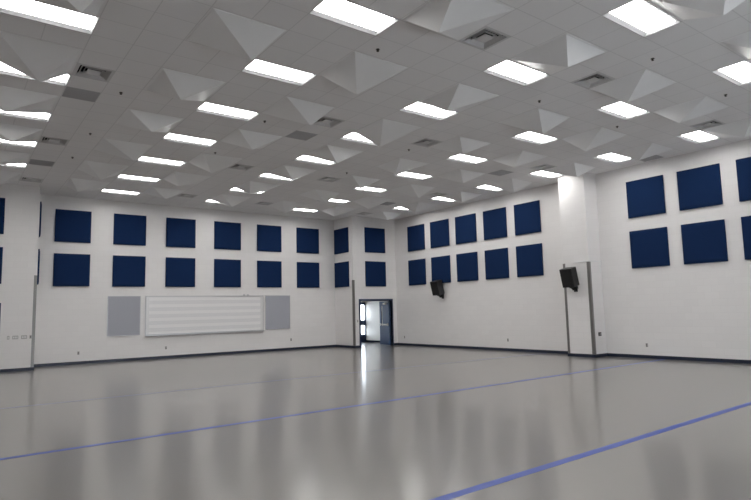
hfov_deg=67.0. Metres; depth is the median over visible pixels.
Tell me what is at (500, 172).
ceiling vent
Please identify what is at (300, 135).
ceiling vent
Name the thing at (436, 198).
ceiling light
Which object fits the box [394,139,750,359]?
wall
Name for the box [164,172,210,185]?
pyramid
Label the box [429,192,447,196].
ceiling vent
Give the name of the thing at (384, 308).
door
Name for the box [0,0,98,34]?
ceiling light
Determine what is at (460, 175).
pyramid
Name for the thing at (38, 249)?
acoustic panel
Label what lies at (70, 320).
wall
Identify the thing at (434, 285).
speaker grille
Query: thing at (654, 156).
ceiling vent
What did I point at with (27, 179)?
ceiling vent
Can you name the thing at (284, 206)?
pyramid
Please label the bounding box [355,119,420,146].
pyramid
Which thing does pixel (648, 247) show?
acoustic panel
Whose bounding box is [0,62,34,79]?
ceiling light
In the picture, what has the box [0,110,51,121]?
ceiling light
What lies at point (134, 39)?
ceiling
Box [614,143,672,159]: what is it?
pyramid
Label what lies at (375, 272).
acoustic panel
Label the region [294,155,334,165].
ceiling light
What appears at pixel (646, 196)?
acoustic panel
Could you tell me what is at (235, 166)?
ceiling vent
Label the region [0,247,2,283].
acoustic panel
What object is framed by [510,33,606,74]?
pyramid
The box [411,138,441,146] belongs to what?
ceiling vent
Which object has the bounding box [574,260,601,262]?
trim
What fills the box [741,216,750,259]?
acoustic panel
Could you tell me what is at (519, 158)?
pyramid
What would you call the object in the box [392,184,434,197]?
pyramid
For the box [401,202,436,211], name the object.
pyramid
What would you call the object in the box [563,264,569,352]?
guard
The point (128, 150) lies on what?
pyramid
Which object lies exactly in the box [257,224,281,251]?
acoustic panel
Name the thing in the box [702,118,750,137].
pyramid
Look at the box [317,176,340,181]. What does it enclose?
ceiling vent
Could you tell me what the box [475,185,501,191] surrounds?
ceiling light
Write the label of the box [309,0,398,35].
ceiling light
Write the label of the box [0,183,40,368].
wall
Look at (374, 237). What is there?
acoustic panel
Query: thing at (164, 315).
board
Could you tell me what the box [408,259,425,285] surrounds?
acoustic panel
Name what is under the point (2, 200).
acoustic panel
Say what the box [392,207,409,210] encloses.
ceiling light
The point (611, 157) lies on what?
ceiling light
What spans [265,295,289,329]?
tackboard
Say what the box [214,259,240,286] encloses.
acoustic panel
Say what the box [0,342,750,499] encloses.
floor
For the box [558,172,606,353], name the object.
pillar
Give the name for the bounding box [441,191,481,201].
pyramid
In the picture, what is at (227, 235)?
acoustic panel
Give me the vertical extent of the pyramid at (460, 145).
0.319 m
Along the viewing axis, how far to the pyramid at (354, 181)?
19.72 m
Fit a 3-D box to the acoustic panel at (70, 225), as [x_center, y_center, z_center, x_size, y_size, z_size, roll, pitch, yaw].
[-11.437,-0.899,21.497,1.220,1.220,0.072,3,-8,-37]
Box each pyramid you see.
[0,31,81,81]
[0,86,58,113]
[0,123,42,141]
[0,150,30,164]
[0,170,20,184]
[36,0,104,16]
[65,178,109,191]
[78,161,128,179]
[94,138,151,160]
[116,109,182,132]
[143,187,185,198]
[145,68,224,101]
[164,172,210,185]
[187,8,285,59]
[188,153,241,172]
[210,194,250,206]
[221,129,281,148]
[236,181,279,193]
[262,97,333,124]
[268,165,316,179]
[269,201,307,212]
[299,189,340,201]
[306,145,362,162]
[320,52,406,94]
[321,206,355,215]
[334,175,380,187]
[354,196,391,208]
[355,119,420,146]
[368,211,402,219]
[376,158,429,173]
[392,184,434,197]
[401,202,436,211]
[403,0,513,39]
[420,84,497,111]
[429,136,490,153]
[435,169,484,182]
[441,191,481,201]
[488,179,533,192]
[493,151,547,166]
[498,108,569,133]
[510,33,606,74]
[543,163,595,176]
[562,127,625,150]
[591,69,675,102]
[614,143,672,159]
[649,0,744,20]
[653,96,728,122]
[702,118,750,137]
[720,31,750,58]
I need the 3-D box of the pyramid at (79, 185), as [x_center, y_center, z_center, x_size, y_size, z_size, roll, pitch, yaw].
[-9.905,-2.124,19.499,1.220,0.319,1.214,3,-8,-37]
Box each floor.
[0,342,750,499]
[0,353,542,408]
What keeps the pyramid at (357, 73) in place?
attached to the ceiling
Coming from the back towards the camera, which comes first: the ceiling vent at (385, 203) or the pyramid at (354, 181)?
the ceiling vent at (385, 203)
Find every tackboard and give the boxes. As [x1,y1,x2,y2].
[107,296,140,335]
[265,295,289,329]
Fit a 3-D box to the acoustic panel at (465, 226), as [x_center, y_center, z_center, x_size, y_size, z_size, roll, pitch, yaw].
[3.929,-0.912,24.813,0.072,1.220,1.220,3,-8,-37]
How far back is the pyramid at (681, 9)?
8.47 m
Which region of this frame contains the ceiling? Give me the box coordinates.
[0,0,750,219]
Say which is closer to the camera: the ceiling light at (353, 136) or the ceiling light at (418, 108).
the ceiling light at (418, 108)
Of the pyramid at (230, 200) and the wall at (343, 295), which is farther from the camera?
the wall at (343, 295)
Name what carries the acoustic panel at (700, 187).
attached to the wall at (700, 310)
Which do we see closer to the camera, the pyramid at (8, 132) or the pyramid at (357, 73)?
the pyramid at (357, 73)
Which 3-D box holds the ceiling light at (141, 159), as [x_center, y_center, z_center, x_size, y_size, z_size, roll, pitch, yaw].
[-6.405,-2.685,16.994,1.290,0.104,0.637,3,-8,-37]
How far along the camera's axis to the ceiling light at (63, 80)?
11.05 m
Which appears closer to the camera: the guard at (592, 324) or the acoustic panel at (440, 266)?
the guard at (592, 324)
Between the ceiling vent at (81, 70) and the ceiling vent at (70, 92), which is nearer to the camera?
the ceiling vent at (81, 70)
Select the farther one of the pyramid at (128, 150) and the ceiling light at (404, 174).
the ceiling light at (404, 174)
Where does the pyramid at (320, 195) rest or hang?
attached to the ceiling
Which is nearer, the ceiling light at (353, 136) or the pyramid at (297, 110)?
the pyramid at (297, 110)
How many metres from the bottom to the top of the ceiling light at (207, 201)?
0.104 m
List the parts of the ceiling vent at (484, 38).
plate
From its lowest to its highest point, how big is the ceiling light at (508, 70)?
0.104 m
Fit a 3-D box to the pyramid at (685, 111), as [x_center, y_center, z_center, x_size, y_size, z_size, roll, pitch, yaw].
[7.492,-3.183,13.477,1.220,0.319,1.214,3,-8,-37]
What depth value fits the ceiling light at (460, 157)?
17.64 m
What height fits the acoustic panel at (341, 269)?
1.220 m
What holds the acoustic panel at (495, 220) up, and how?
attached to the wall at (700, 310)
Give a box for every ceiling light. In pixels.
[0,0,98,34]
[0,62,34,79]
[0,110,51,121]
[0,139,37,147]
[0,163,26,167]
[42,74,70,85]
[101,189,139,195]
[116,175,160,182]
[137,156,186,166]
[161,133,217,146]
[195,102,259,120]
[205,200,221,203]
[228,188,266,193]
[242,59,316,85]
[258,173,297,181]
[291,208,318,212]
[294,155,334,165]
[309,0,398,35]
[328,199,350,203]
[339,132,377,145]
[352,187,387,192]
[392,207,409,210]
[394,172,433,179]
[400,102,458,119]
[428,197,454,201]
[446,154,487,164]
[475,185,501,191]
[482,60,550,85]
[510,131,558,144]
[526,171,563,178]
[593,153,632,162]
[596,101,648,119]
[602,0,680,36]
[676,130,719,143]
[712,60,750,85]
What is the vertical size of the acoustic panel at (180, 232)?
1.220 m
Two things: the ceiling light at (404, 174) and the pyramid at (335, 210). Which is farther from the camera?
the pyramid at (335, 210)
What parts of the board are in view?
rail, rail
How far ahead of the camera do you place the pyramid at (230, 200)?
22.34 m
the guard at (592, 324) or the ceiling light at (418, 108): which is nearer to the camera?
the ceiling light at (418, 108)
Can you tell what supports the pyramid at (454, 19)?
attached to the ceiling
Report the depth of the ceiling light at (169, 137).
15.03 m
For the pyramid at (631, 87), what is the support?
attached to the ceiling
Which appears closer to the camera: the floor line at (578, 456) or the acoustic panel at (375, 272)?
the floor line at (578, 456)
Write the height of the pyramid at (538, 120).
0.319 m
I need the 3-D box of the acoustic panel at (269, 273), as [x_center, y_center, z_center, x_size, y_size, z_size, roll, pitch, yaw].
[-4.880,1.113,26.161,1.220,1.220,0.072,3,-8,-37]
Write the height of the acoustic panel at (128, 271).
1.220 m
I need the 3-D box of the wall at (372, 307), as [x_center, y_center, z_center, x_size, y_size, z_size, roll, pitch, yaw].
[0.524,3.478,30.591,0.150,3.000,3.780,3,-8,-37]
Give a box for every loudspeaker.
[430,280,444,298]
[559,267,578,291]
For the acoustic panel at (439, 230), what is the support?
attached to the wall at (700, 310)
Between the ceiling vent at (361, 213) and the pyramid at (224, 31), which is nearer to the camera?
the pyramid at (224, 31)
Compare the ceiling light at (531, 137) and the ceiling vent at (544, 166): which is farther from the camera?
the ceiling vent at (544, 166)
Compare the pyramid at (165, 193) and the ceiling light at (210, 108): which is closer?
the ceiling light at (210, 108)
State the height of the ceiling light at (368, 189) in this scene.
0.104 m
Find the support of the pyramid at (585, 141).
attached to the ceiling
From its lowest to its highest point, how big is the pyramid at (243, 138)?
0.319 m
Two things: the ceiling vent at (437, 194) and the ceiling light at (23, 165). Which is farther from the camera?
the ceiling vent at (437, 194)
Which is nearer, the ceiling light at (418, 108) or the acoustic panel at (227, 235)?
the ceiling light at (418, 108)
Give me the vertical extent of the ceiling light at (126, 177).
0.104 m
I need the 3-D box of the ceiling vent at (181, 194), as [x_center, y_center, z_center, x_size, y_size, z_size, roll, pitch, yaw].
[-7.256,-2.201,21.893,0.645,0.225,0.637,3,-8,-37]
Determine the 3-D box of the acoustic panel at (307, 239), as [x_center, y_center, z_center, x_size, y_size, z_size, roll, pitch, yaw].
[-3.277,-0.447,27.557,1.220,1.220,0.072,3,-8,-37]
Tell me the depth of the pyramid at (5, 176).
17.91 m
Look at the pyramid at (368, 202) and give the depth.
23.42 m
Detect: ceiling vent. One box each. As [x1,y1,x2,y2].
[19,177,43,182]
[28,159,54,166]
[39,136,69,145]
[62,86,99,101]
[72,63,115,81]
[178,193,197,197]
[228,164,254,170]
[255,201,272,204]
[285,130,317,140]
[313,116,344,127]
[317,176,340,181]
[357,212,372,214]
[380,202,394,204]
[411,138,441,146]
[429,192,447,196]
[458,26,511,50]
[488,170,512,175]
[531,164,557,170]
[570,72,614,88]
[641,155,662,161]
[689,119,724,129]
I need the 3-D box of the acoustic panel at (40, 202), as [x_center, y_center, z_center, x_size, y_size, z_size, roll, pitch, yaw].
[-12.015,-1.020,20.234,0.072,1.220,1.220,3,-8,-37]
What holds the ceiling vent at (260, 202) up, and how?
in the ceiling
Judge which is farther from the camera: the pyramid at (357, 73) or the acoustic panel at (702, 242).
the acoustic panel at (702, 242)
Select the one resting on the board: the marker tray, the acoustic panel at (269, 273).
the marker tray
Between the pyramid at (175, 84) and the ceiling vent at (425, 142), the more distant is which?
the ceiling vent at (425, 142)
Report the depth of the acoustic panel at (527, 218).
22.10 m
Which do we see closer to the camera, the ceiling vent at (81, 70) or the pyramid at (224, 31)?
the pyramid at (224, 31)
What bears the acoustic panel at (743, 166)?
attached to the wall at (700, 310)
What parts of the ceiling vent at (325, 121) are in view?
plate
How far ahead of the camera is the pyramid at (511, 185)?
20.90 m
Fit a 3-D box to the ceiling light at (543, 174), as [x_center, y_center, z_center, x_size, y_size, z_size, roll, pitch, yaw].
[5.947,-2.675,19.852,1.290,0.104,0.637,3,-8,-37]
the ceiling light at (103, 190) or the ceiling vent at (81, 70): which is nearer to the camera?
the ceiling vent at (81, 70)
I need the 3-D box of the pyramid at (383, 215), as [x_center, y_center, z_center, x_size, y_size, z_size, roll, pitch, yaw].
[0.442,-1.551,27.182,1.220,0.319,1.214,3,-8,-37]
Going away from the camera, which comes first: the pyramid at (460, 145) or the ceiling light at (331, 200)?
the pyramid at (460, 145)
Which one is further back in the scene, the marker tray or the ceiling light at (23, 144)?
the marker tray
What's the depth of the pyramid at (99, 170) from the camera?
17.29 m
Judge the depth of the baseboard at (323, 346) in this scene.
22.75 m
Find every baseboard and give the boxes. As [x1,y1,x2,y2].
[0,345,335,372]
[336,343,397,347]
[398,343,750,363]
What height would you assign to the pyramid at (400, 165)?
0.319 m
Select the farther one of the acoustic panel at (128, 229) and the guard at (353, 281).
the guard at (353, 281)
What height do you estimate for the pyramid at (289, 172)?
0.319 m
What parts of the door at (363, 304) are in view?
pane, pane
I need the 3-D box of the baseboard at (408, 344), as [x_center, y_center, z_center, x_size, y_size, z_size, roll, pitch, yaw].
[8.668,3.349,17.563,0.732,0.105,26.288,3,-8,-37]
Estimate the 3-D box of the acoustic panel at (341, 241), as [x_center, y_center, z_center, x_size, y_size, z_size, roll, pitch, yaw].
[-1.699,-0.443,27.944,0.072,1.220,1.220,3,-8,-37]
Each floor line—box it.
[0,359,664,459]
[430,402,750,499]
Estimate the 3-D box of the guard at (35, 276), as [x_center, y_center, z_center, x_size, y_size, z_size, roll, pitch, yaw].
[-11.617,2.407,19.305,0.094,3.090,0.094,3,-8,-37]
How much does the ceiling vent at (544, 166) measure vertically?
0.225 m
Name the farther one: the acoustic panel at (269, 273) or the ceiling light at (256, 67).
the acoustic panel at (269, 273)
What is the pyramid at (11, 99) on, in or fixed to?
attached to the ceiling
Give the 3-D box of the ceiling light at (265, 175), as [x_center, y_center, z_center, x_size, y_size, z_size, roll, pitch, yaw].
[-3.301,-2.513,19.299,1.290,0.104,0.637,3,-8,-37]
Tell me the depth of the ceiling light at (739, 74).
11.48 m
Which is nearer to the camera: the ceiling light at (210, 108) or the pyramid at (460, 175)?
the ceiling light at (210, 108)
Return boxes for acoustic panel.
[0,198,4,233]
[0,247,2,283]
[37,249,39,284]
[39,202,41,236]
[53,253,89,285]
[54,209,91,242]
[112,255,145,286]
[113,213,145,245]
[165,257,194,286]
[166,217,195,247]
[214,221,240,249]
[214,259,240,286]
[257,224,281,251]
[257,261,281,287]
[296,228,318,253]
[297,262,319,287]
[334,227,348,253]
[334,261,348,287]
[364,227,384,252]
[365,261,385,286]
[407,224,424,251]
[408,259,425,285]
[430,219,449,247]
[431,255,450,282]
[455,213,476,244]
[456,252,478,281]
[483,207,506,239]
[484,248,508,279]
[514,200,540,235]
[516,243,543,276]
[626,175,665,217]
[629,227,669,267]
[676,163,722,210]
[681,219,727,263]
[736,157,750,201]
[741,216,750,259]
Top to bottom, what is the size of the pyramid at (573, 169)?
0.319 m
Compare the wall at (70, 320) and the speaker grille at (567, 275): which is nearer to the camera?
the speaker grille at (567, 275)
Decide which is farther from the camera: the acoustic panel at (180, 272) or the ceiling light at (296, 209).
the ceiling light at (296, 209)
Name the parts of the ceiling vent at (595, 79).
plate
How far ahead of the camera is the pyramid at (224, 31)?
9.17 m
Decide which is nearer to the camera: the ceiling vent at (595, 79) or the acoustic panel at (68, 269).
the ceiling vent at (595, 79)
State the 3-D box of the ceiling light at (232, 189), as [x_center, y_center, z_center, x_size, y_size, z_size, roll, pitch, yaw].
[-4.821,-2.260,21.327,1.290,0.104,0.637,3,-8,-37]
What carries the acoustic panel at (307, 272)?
attached to the wall at (70, 320)
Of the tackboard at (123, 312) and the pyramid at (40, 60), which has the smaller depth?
the pyramid at (40, 60)
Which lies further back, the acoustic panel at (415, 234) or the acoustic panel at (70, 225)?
the acoustic panel at (415, 234)
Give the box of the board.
[145,294,263,335]
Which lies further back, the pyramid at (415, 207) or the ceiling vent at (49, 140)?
the pyramid at (415, 207)
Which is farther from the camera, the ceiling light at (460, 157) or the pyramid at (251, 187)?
the pyramid at (251, 187)
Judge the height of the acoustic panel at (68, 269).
1.220 m
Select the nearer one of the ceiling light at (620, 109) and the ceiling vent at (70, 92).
the ceiling vent at (70, 92)
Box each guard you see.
[30,275,36,366]
[352,280,355,345]
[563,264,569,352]
[586,262,595,353]
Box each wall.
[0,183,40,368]
[34,194,335,363]
[334,216,357,345]
[355,216,397,344]
[366,301,380,340]
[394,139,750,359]
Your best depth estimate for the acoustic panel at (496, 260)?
23.24 m
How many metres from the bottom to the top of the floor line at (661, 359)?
0.001 m
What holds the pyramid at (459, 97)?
attached to the ceiling
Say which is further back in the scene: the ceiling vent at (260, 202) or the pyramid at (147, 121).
the ceiling vent at (260, 202)
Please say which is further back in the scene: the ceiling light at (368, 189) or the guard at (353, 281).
the guard at (353, 281)
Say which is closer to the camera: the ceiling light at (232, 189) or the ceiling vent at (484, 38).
the ceiling vent at (484, 38)
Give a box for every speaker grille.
[430,282,438,294]
[559,269,573,286]
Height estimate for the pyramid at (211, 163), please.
0.319 m
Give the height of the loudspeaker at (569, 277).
0.849 m
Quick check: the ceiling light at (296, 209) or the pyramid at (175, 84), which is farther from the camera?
the ceiling light at (296, 209)
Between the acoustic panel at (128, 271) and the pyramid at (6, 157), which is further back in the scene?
the acoustic panel at (128, 271)
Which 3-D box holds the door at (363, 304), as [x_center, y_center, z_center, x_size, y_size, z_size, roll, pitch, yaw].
[-1.375,4.000,31.288,2.020,2.200,0.100,3,-8,-37]
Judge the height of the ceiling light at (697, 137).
0.104 m
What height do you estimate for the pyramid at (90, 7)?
0.319 m
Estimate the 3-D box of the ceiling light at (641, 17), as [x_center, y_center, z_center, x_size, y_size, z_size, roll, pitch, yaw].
[4.299,-3.778,9.159,1.290,0.104,0.637,3,-8,-37]
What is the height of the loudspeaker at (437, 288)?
0.849 m
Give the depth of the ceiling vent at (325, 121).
13.83 m
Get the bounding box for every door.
[359,299,393,347]
[361,302,365,341]
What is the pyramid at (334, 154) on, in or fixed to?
attached to the ceiling
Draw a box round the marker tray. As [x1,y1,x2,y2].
[146,330,263,335]
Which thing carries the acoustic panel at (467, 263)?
attached to the wall at (700, 310)
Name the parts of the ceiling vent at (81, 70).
plate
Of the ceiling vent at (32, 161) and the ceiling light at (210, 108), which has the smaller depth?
the ceiling light at (210, 108)
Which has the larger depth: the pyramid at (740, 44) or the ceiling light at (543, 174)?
the ceiling light at (543, 174)
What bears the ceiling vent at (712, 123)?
in the ceiling
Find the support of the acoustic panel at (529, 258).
attached to the wall at (700, 310)
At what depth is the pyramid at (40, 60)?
9.75 m

